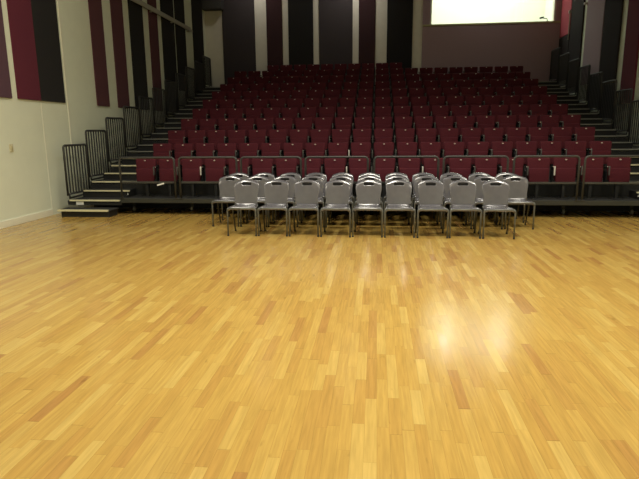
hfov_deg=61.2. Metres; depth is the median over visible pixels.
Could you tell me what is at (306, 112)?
seat
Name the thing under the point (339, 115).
seat cushion
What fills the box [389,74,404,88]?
seat
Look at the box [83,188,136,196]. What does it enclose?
stair step
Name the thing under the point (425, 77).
seat
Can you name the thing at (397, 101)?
seat
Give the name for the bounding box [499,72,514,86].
seat
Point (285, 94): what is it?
seat
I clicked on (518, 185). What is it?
chair
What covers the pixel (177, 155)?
seat cushion
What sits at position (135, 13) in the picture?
wall panel
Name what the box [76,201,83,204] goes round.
label
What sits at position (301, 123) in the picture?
seat
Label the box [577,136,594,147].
seat cushion
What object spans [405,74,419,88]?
seat
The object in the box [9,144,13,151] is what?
light switch
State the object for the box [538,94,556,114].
seat
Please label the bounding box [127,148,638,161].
tier
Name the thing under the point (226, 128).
seat cushion
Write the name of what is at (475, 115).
seat cushion
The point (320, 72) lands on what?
seat
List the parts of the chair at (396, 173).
backrest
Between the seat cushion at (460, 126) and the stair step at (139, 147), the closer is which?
the seat cushion at (460, 126)
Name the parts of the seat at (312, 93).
backrest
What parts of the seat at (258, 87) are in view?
backrest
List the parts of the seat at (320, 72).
backrest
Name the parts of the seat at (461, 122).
backrest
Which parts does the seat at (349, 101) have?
backrest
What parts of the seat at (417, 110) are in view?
backrest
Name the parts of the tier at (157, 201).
underframe panel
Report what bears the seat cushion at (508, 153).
on the seat at (505, 147)
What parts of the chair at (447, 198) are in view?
seat, backrest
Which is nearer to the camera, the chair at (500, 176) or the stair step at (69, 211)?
the chair at (500, 176)
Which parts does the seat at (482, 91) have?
backrest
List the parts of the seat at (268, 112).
backrest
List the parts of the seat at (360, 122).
backrest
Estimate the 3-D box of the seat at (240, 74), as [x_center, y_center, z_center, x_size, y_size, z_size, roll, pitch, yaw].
[-2.806,-5.574,19.233,0.448,0.802,0.220,1,11,6]
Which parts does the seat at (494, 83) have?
backrest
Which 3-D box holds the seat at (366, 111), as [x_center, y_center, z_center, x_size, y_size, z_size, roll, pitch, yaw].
[1.151,-3.145,14.441,0.537,0.802,0.278,-3,12,-10]
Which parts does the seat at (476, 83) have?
backrest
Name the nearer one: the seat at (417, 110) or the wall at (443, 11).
the seat at (417, 110)
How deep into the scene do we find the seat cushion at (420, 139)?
12.47 m
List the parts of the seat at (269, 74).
backrest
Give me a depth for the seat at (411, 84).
16.81 m
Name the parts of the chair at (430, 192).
leg, backrest, seat, leg, leg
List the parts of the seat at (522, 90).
backrest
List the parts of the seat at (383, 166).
backrest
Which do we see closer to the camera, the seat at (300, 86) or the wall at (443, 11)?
the seat at (300, 86)
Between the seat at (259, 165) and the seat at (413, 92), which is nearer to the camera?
the seat at (259, 165)
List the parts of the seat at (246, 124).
backrest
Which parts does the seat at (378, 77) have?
backrest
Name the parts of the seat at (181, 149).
backrest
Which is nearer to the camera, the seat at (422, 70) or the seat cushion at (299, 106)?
the seat cushion at (299, 106)
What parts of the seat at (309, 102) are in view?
backrest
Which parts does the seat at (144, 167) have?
backrest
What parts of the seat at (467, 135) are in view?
backrest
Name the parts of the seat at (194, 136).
backrest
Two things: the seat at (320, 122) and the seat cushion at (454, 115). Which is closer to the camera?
the seat at (320, 122)
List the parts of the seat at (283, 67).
backrest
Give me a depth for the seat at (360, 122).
13.51 m
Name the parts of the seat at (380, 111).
backrest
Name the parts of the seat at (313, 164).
backrest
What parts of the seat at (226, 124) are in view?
backrest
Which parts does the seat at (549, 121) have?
backrest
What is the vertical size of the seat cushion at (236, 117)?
0.275 m
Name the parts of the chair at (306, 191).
leg, seat, backrest, leg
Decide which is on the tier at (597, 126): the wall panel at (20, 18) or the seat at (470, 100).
the seat at (470, 100)
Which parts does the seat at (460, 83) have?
backrest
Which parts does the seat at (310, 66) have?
backrest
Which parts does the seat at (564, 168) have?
arm post, backrest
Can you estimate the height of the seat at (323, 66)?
0.802 m
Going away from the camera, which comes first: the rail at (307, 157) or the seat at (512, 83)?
the rail at (307, 157)
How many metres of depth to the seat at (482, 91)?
15.74 m
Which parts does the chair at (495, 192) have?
leg, backrest, seat frame, seat, leg, leg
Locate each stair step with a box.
[57,207,118,216]
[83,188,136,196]
[103,172,136,178]
[121,159,135,163]
[137,145,152,150]
[151,133,167,138]
[163,123,198,127]
[175,113,208,117]
[185,105,217,108]
[194,97,211,100]
[202,90,219,93]
[538,85,559,87]
[547,92,568,95]
[549,108,589,113]
[557,100,578,103]
[560,118,602,123]
[572,129,616,135]
[587,142,632,148]
[629,190,638,199]
[630,157,638,162]
[630,172,638,179]
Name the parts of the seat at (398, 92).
backrest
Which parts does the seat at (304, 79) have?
backrest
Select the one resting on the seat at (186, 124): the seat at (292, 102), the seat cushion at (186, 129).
the seat cushion at (186, 129)
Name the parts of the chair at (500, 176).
backrest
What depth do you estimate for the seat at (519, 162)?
10.61 m
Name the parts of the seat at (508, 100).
backrest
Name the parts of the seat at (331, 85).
backrest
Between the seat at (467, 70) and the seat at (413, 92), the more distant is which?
the seat at (467, 70)
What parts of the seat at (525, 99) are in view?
backrest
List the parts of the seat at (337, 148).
backrest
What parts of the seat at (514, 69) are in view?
backrest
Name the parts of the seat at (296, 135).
backrest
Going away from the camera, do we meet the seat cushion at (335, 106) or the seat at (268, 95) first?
the seat cushion at (335, 106)
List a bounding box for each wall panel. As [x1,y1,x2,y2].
[0,0,11,97]
[6,0,40,100]
[31,0,65,102]
[88,0,109,106]
[110,0,129,107]
[127,0,148,109]
[147,0,161,110]
[160,0,177,111]
[174,0,188,90]
[191,0,205,93]
[222,0,255,83]
[266,0,282,70]
[288,0,313,69]
[319,0,352,84]
[358,0,375,84]
[386,0,412,83]
[421,23,559,81]
[423,0,430,24]
[555,0,561,20]
[556,34,569,81]
[559,0,571,37]
[566,0,585,87]
[581,0,605,83]
[599,0,623,84]
[620,0,638,103]
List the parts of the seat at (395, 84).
backrest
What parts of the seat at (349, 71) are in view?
backrest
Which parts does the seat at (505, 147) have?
backrest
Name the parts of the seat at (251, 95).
backrest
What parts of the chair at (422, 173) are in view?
backrest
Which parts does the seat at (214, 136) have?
backrest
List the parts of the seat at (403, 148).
backrest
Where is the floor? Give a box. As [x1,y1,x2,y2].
[0,196,638,478]
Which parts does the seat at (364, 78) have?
backrest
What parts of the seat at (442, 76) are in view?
backrest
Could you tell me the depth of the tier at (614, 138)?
13.80 m
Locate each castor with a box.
[561,205,564,213]
[629,206,633,213]
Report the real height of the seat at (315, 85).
0.802 m
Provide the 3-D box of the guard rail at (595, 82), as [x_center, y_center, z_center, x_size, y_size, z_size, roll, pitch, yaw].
[7.763,-4.131,15.246,0.044,1.107,0.904,1,11,6]
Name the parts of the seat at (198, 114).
backrest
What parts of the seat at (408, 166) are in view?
backrest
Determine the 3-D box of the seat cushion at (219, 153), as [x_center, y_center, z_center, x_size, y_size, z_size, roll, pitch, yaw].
[-2.083,-1.812,12.101,0.398,0.275,0.078,1,11,6]
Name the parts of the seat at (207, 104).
backrest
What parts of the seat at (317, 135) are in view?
backrest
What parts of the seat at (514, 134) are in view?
backrest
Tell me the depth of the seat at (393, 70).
18.59 m
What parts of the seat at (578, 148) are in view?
backrest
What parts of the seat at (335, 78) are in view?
backrest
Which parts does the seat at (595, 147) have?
backrest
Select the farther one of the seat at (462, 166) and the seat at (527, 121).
the seat at (527, 121)
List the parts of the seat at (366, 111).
backrest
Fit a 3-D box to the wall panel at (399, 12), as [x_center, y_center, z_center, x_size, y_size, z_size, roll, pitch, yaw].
[2.954,-7.782,19.883,0.930,4.160,0.050,1,11,6]
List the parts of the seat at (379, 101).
backrest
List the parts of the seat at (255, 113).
backrest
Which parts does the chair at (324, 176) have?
backrest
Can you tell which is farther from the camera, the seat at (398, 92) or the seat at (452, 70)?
the seat at (452, 70)
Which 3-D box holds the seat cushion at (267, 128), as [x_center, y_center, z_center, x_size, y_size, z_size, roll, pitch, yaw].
[-1.395,-2.753,13.776,0.398,0.275,0.078,1,11,6]
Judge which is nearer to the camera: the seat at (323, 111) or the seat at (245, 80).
the seat at (323, 111)
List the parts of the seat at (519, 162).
backrest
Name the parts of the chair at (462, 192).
leg, backrest, seat frame, seat, leg, leg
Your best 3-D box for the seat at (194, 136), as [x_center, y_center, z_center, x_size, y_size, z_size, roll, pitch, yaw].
[-3.018,-2.247,13.126,0.537,0.802,0.278,-3,12,-10]
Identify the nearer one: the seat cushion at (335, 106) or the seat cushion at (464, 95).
the seat cushion at (335, 106)
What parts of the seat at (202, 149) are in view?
backrest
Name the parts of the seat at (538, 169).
backrest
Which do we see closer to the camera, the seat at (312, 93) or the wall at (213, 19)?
the seat at (312, 93)
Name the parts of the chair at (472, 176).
backrest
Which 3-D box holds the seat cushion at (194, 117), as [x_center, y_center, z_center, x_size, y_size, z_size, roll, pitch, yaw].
[-3.289,-3.252,14.845,0.398,0.275,0.078,1,11,6]
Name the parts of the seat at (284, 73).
backrest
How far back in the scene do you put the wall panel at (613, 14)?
15.04 m
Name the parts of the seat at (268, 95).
backrest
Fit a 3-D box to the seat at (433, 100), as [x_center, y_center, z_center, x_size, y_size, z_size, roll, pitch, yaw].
[3.235,-3.594,15.098,0.537,0.802,0.278,-3,12,-10]
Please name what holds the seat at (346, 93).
on the tier at (583, 115)
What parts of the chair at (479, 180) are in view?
seat, backrest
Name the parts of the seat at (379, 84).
backrest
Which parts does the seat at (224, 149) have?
backrest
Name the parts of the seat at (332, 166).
backrest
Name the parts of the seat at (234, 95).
backrest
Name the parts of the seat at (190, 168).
backrest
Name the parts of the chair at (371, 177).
backrest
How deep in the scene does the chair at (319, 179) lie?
9.62 m
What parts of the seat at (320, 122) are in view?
backrest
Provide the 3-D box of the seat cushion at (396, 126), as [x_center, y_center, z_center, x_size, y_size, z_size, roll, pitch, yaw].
[2.086,-2.709,13.416,0.398,0.275,0.078,1,11,6]
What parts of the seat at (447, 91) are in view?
backrest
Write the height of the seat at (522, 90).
0.802 m
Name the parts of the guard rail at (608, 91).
infill panel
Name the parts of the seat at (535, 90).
backrest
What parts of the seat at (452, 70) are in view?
backrest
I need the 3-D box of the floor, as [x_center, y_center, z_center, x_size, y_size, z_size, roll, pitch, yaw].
[0.881,0.011,8.757,13.470,0.200,25.650,1,11,6]
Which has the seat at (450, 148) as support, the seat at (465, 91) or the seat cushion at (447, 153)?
the seat cushion at (447, 153)
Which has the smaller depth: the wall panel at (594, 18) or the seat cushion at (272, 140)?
the seat cushion at (272, 140)
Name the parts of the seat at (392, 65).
backrest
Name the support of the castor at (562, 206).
on the floor
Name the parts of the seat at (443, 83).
backrest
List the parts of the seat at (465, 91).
backrest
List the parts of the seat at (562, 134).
backrest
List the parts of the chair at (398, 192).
leg, backrest, seat, leg, leg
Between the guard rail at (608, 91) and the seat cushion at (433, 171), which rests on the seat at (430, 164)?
the seat cushion at (433, 171)
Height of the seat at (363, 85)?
0.802 m
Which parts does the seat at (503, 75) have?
backrest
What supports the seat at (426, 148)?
on the tier at (546, 190)
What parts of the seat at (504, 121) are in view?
backrest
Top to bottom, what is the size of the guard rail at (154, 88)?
1.107 m
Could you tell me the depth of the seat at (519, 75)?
17.31 m
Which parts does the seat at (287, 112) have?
backrest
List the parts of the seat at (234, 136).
backrest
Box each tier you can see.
[68,195,638,210]
[90,178,638,196]
[110,163,638,177]
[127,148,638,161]
[142,135,627,148]
[155,124,612,137]
[167,113,598,126]
[178,104,586,116]
[187,96,575,107]
[196,88,565,98]
[204,81,557,91]
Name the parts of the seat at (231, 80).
backrest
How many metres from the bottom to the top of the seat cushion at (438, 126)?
0.275 m
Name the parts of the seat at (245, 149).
backrest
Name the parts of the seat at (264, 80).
backrest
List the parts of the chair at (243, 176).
backrest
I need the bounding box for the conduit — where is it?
[568,10,571,39]
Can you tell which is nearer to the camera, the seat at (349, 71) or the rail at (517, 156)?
the rail at (517, 156)
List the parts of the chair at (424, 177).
backrest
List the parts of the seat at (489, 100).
backrest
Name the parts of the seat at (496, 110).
backrest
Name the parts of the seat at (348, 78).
backrest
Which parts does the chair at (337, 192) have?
leg, seat frame, seat, backrest, leg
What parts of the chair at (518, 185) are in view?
backrest, seat, leg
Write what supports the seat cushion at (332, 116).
on the seat at (323, 111)
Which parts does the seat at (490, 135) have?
backrest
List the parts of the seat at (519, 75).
backrest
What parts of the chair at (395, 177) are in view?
backrest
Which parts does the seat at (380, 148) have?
backrest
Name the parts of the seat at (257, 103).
backrest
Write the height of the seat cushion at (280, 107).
0.275 m
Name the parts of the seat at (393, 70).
backrest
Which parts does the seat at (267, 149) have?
backrest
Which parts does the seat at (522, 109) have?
backrest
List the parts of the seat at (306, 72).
backrest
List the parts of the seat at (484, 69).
backrest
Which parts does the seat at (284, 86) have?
backrest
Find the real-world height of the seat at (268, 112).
0.802 m
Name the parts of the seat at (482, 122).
backrest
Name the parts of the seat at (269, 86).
backrest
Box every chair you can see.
[212,175,244,226]
[221,172,251,219]
[227,179,261,235]
[240,175,270,226]
[248,172,276,220]
[257,179,291,236]
[267,175,296,226]
[275,172,300,220]
[289,179,319,236]
[296,175,324,227]
[302,172,327,220]
[320,180,351,236]
[325,175,352,227]
[329,172,354,216]
[352,179,382,237]
[355,175,382,223]
[356,172,381,221]
[383,172,407,221]
[383,175,412,227]
[383,180,415,237]
[410,172,437,221]
[412,175,442,228]
[415,180,448,237]
[439,172,466,222]
[440,175,472,228]
[446,180,481,238]
[468,172,495,222]
[470,175,503,228]
[478,180,515,238]
[492,172,524,222]
[499,175,534,229]
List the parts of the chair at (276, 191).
leg, seat, backrest, leg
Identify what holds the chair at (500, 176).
on the floor
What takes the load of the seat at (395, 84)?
on the tier at (570, 106)
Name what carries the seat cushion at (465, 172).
on the seat at (462, 166)
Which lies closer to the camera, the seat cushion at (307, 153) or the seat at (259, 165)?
the seat at (259, 165)
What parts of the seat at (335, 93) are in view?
backrest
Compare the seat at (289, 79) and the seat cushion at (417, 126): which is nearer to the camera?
the seat cushion at (417, 126)
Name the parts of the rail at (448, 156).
rail frame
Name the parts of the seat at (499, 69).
backrest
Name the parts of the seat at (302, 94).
backrest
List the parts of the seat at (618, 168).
arm post, backrest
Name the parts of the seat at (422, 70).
backrest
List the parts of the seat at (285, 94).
backrest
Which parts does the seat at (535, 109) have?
backrest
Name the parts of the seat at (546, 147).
backrest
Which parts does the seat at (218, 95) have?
backrest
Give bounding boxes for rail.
[62,144,90,198]
[85,130,109,180]
[105,117,126,164]
[118,156,177,198]
[123,106,141,150]
[138,96,154,137]
[152,87,166,126]
[164,79,177,117]
[175,72,187,108]
[178,156,237,198]
[185,66,195,100]
[202,55,211,86]
[240,156,301,179]
[304,156,368,183]
[373,156,439,183]
[442,155,508,199]
[512,155,580,200]
[549,47,560,80]
[557,52,569,87]
[566,58,579,95]
[576,64,590,103]
[580,155,638,200]
[587,71,602,112]
[599,79,616,122]
[612,88,632,134]
[627,100,638,147]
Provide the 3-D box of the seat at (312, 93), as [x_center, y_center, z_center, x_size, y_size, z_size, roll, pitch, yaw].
[-0.151,-4.111,16.321,0.537,0.802,0.278,-3,12,-10]
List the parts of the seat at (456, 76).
backrest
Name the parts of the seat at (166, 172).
arm post, backrest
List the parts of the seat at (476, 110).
backrest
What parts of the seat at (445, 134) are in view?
backrest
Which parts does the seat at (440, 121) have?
backrest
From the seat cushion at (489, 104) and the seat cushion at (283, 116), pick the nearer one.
the seat cushion at (283, 116)
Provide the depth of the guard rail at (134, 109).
13.88 m
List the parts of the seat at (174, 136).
backrest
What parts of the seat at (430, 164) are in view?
backrest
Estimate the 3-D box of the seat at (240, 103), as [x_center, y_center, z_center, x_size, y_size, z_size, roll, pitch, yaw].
[-2.235,-3.662,15.664,0.537,0.802,0.278,-3,12,-10]
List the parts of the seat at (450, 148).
backrest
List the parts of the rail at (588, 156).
rail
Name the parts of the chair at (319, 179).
backrest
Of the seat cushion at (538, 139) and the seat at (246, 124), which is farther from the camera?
the seat at (246, 124)
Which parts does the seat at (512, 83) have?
backrest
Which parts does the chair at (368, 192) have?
leg, leg, seat frame, seat, backrest, leg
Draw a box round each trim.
[40,101,52,208]
[57,0,77,206]
[201,0,223,10]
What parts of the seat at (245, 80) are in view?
backrest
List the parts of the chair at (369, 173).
backrest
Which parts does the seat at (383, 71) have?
backrest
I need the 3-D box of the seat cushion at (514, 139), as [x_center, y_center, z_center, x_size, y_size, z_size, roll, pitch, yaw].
[4.477,-2.204,12.295,0.398,0.275,0.078,1,11,6]
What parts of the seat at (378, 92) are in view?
backrest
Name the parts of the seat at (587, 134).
backrest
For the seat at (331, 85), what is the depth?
17.07 m
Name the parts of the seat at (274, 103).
backrest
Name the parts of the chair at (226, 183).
leg, seat, backrest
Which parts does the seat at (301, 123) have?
backrest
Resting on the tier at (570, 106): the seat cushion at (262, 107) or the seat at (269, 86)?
the seat at (269, 86)
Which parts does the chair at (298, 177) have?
backrest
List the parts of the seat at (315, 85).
backrest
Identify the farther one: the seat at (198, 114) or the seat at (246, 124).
the seat at (198, 114)
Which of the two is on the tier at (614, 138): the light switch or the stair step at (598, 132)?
the stair step at (598, 132)
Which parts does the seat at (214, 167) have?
backrest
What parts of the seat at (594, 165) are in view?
backrest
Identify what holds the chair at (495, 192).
on the floor
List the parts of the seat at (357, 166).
backrest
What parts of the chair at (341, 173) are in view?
backrest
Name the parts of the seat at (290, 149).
backrest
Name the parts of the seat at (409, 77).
backrest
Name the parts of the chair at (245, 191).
leg, seat, backrest, leg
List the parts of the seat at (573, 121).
backrest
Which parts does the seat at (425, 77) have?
backrest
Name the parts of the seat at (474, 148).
backrest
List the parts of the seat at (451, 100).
backrest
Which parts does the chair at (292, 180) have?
backrest, seat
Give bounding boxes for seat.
[136,159,156,196]
[153,143,171,164]
[153,159,178,196]
[168,130,185,149]
[169,143,193,178]
[176,159,202,197]
[181,119,197,136]
[183,130,205,149]
[191,143,214,178]
[192,109,207,128]
[195,119,215,142]
[200,158,225,197]
[203,99,217,117]
[203,130,225,155]
[206,108,225,129]
[212,91,225,107]
[213,143,236,174]
[214,118,234,142]
[216,99,233,117]
[220,84,233,98]
[224,91,241,107]
[224,108,243,129]
[224,130,245,154]
[224,158,248,175]
[227,77,239,90]
[232,84,248,98]
[233,99,250,116]
[234,71,246,83]
[234,118,254,140]
[235,143,258,170]
[239,77,254,90]
[241,91,257,107]
[242,108,261,127]
[245,130,266,149]
[246,71,260,83]
[248,83,263,98]
[248,158,272,176]
[250,99,267,115]
[253,118,273,136]
[254,77,268,90]
[257,90,273,106]
[257,143,280,164]
[260,71,273,82]
[261,108,279,137]
[263,83,278,97]
[265,129,286,149]
[267,65,278,76]
[267,98,285,114]
[269,76,283,89]
[272,158,296,176]
[273,90,289,105]
[273,118,292,136]
[274,70,287,82]
[278,65,291,74]
[279,83,294,106]
[279,107,297,137]
[280,143,302,164]
[283,76,298,89]
[285,98,302,126]
[286,129,307,149]
[288,70,302,82]
[290,90,306,116]
[292,65,305,74]
[292,117,312,136]
[294,83,309,106]
[296,158,320,177]
[298,76,313,89]
[298,107,316,137]
[302,70,316,81]
[302,98,319,126]
[302,143,325,164]
[305,64,318,75]
[306,90,322,105]
[308,129,328,149]
[310,82,325,97]
[312,117,331,149]
[313,76,328,89]
[316,70,330,81]
[316,107,334,124]
[319,64,332,73]
[320,98,337,114]
[321,158,345,181]
[323,89,339,105]
[325,142,347,163]
[326,82,341,96]
[328,75,343,89]
[329,129,349,148]
[331,69,344,82]
[332,117,351,135]
[333,64,346,72]
[335,107,353,122]
[338,97,354,113]
[340,89,356,102]
[342,82,357,96]
[344,75,358,89]
[345,69,359,82]
[346,158,370,197]
[347,63,360,76]
[348,142,370,157]
[350,129,371,142]
[352,117,371,135]
[354,106,372,125]
[355,97,372,108]
[357,89,372,97]
[358,81,373,96]
[359,75,373,88]
[360,69,373,81]
[361,63,373,68]
[371,158,395,197]
[372,129,392,148]
[372,142,393,165]
[373,97,390,111]
[373,106,391,122]
[373,117,391,135]
[374,68,388,78]
[374,74,388,85]
[374,81,389,93]
[374,89,389,101]
[375,63,387,68]
[388,63,401,75]
[389,68,402,81]
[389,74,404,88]
[390,81,405,96]
[390,88,406,105]
[391,97,408,114]
[392,106,410,124]
[393,116,412,136]
[394,128,414,149]
[395,142,417,165]
[396,158,420,198]
[404,68,417,77]
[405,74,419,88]
[406,81,421,92]
[408,88,423,104]
[409,96,426,113]
[411,106,429,136]
[413,116,432,135]
[415,128,436,148]
[418,68,432,80]
[418,142,440,164]
[420,74,434,87]
[421,158,445,180]
[422,80,437,95]
[425,88,441,103]
[427,96,444,125]
[430,105,448,136]
[433,67,447,79]
[433,116,453,135]
[436,73,450,87]
[437,128,458,148]
[439,80,454,95]
[441,142,464,163]
[442,88,458,114]
[445,96,463,124]
[446,158,471,179]
[448,67,462,79]
[450,105,468,136]
[451,73,466,87]
[454,116,474,135]
[455,80,470,104]
[459,87,475,114]
[459,128,480,148]
[463,67,477,79]
[464,96,481,112]
[465,142,488,163]
[467,73,482,86]
[469,105,487,123]
[472,79,487,94]
[472,158,497,176]
[475,116,494,134]
[477,87,493,103]
[478,66,492,79]
[481,128,503,148]
[482,95,500,112]
[483,72,498,86]
[488,79,504,94]
[489,105,507,124]
[489,141,512,170]
[493,66,507,78]
[494,87,511,103]
[496,115,516,138]
[498,158,523,175]
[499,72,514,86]
[501,95,518,113]
[504,127,525,153]
[505,79,521,94]
[508,66,522,78]
[508,104,527,125]
[512,86,529,104]
[513,141,536,176]
[515,72,530,85]
[517,115,537,140]
[520,95,537,114]
[522,79,538,94]
[524,157,549,198]
[526,127,548,157]
[528,104,547,126]
[530,86,546,103]
[537,141,561,179]
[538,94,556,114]
[538,115,558,140]
[548,104,567,125]
[549,127,571,154]
[550,157,576,198]
[559,115,580,137]
[562,141,586,179]
[572,127,594,147]
[576,157,603,198]
[587,141,611,179]
[603,157,630,199]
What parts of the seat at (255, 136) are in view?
backrest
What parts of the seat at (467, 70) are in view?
backrest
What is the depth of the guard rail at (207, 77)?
19.97 m
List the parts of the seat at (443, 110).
backrest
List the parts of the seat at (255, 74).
backrest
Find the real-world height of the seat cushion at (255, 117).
0.275 m
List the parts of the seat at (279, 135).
backrest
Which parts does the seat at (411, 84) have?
backrest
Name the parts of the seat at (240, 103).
backrest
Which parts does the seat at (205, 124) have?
backrest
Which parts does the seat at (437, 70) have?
backrest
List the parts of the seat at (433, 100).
backrest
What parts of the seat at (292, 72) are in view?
backrest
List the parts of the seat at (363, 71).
backrest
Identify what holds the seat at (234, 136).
on the tier at (634, 167)
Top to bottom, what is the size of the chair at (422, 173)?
0.865 m
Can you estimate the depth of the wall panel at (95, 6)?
12.73 m
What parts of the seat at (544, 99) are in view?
backrest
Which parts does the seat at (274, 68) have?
backrest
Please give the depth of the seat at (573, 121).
12.99 m
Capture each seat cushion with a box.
[136,169,153,180]
[153,153,168,164]
[159,169,176,181]
[168,139,182,149]
[175,153,190,164]
[181,127,195,136]
[182,169,200,180]
[188,139,203,149]
[193,116,205,125]
[196,152,212,164]
[200,127,214,136]
[203,106,215,115]
[205,168,223,180]
[208,139,223,149]
[210,116,223,125]
[218,152,234,164]
[219,126,233,136]
[220,106,232,115]
[228,116,241,125]
[228,138,244,149]
[229,168,247,174]
[237,106,249,115]
[238,126,252,136]
[240,152,256,164]
[244,97,256,106]
[246,115,260,125]
[249,138,264,149]
[253,168,271,175]
[254,106,266,115]
[257,126,271,136]
[260,97,272,106]
[262,152,278,164]
[264,115,278,125]
[269,138,285,149]
[271,106,283,114]
[276,97,288,105]
[276,126,291,136]
[276,168,295,176]
[282,115,296,124]
[284,152,301,164]
[288,105,301,114]
[290,138,306,149]
[296,126,311,136]
[301,115,315,124]
[302,168,319,177]
[305,105,318,114]
[306,152,323,164]
[309,96,321,105]
[311,138,327,149]
[315,125,330,135]
[319,115,333,123]
[323,105,336,111]
[325,168,344,181]
[326,96,338,105]
[329,152,346,162]
[332,138,348,148]
[335,125,350,135]
[338,114,352,120]
[350,168,366,181]
[352,152,369,157]
[354,138,370,141]
[355,125,370,128]
[357,114,371,116]
[358,104,371,106]
[375,125,390,128]
[375,137,391,141]
[375,152,392,156]
[375,168,393,181]
[376,114,390,116]
[395,114,409,116]
[395,125,411,128]
[397,137,413,141]
[398,152,416,158]
[399,168,419,181]
[412,104,425,111]
[414,113,428,122]
[416,125,431,135]
[418,137,435,148]
[421,152,439,164]
[425,168,441,180]
[430,103,443,113]
[433,113,447,122]
[436,124,452,134]
[440,137,457,148]
[444,94,457,103]
[445,151,463,163]
[448,103,462,113]
[450,168,470,179]
[452,113,467,123]
[457,124,473,135]
[462,94,475,103]
[462,137,479,148]
[467,103,480,112]
[469,151,487,163]
[472,113,487,123]
[476,168,496,176]
[478,124,494,134]
[479,94,492,103]
[485,103,499,112]
[485,137,502,148]
[492,113,506,123]
[493,151,511,163]
[497,94,510,103]
[499,124,515,134]
[502,168,522,175]
[504,102,518,112]
[507,136,524,148]
[508,86,519,94]
[511,112,526,122]
[515,93,528,102]
[517,151,536,163]
[520,124,536,134]
[523,102,537,112]
[525,85,537,94]
[528,168,549,181]
[530,136,547,148]
[532,112,546,122]
[533,93,546,102]
[541,151,560,163]
[542,102,556,109]
[542,123,558,133]
[552,112,567,122]
[553,136,570,148]
[555,168,575,181]
[563,123,579,133]
[567,151,585,163]
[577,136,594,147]
[581,168,602,181]
[592,151,610,163]
[608,168,630,181]
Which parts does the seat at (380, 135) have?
backrest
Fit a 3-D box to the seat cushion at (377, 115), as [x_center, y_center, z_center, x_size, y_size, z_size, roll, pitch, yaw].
[1.684,-3.190,14.330,0.398,0.275,0.078,1,11,6]
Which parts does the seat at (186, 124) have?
backrest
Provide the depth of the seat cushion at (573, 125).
12.97 m
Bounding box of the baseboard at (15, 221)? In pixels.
[0,209,52,228]
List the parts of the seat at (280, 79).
backrest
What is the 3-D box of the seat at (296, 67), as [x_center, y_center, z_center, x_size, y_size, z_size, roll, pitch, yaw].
[-0.765,-6.020,19.877,0.537,0.802,0.278,-3,12,-10]
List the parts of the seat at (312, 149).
backrest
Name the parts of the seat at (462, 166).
backrest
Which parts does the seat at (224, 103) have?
backrest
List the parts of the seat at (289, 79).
backrest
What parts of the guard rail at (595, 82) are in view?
infill panel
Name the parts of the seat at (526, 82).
backrest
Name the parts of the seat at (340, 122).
backrest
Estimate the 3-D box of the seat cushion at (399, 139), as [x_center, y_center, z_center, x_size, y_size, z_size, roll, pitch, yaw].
[1.991,-2.236,12.552,0.398,0.275,0.078,1,11,6]
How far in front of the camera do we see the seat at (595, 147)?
11.27 m
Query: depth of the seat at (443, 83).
16.71 m
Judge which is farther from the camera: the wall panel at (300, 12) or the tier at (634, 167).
the wall panel at (300, 12)
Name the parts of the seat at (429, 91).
backrest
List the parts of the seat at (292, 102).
backrest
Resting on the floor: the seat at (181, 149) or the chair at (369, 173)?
the chair at (369, 173)
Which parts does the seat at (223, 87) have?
backrest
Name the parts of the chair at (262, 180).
backrest, seat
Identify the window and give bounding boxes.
[422,0,560,26]
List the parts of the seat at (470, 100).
backrest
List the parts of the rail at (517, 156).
rail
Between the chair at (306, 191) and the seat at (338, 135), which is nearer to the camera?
the chair at (306, 191)
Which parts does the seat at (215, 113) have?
backrest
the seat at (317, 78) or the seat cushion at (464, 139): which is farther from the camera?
the seat at (317, 78)
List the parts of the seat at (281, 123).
backrest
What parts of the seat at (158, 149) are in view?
backrest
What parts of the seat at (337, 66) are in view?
backrest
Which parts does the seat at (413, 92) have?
backrest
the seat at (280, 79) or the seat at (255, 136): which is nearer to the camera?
the seat at (255, 136)
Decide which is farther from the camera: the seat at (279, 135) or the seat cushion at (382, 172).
the seat at (279, 135)
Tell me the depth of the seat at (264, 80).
18.19 m
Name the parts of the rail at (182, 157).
rail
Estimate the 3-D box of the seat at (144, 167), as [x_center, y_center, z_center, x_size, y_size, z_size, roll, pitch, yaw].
[-3.663,-1.308,11.463,0.448,0.802,0.220,1,11,6]
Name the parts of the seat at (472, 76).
backrest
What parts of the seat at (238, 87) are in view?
backrest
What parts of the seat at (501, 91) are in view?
backrest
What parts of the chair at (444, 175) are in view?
backrest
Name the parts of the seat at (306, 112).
backrest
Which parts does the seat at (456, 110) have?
backrest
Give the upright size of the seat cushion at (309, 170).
0.275 m
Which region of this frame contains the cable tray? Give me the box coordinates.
[131,0,192,32]
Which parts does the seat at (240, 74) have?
backrest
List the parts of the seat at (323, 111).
backrest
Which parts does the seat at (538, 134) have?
backrest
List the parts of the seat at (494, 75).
backrest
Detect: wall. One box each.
[0,0,207,221]
[205,0,504,162]
[431,0,552,23]
[560,0,638,151]
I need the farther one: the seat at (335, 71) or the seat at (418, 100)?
the seat at (335, 71)
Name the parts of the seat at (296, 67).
backrest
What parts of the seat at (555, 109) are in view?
backrest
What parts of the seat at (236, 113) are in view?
backrest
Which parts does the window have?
sill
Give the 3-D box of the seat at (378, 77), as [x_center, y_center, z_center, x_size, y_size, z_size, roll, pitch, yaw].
[2.029,-5.034,17.842,0.537,0.802,0.278,-3,12,-10]
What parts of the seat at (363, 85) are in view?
backrest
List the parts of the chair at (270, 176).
backrest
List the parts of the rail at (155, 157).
rail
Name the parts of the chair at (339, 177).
leg, backrest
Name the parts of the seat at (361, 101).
backrest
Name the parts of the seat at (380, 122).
backrest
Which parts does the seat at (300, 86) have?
backrest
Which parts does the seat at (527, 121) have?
backrest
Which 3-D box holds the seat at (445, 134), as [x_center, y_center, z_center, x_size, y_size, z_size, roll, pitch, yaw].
[2.949,-2.172,12.508,0.537,0.802,0.278,-3,12,-10]
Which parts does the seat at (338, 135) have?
backrest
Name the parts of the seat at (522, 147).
backrest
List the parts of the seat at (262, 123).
backrest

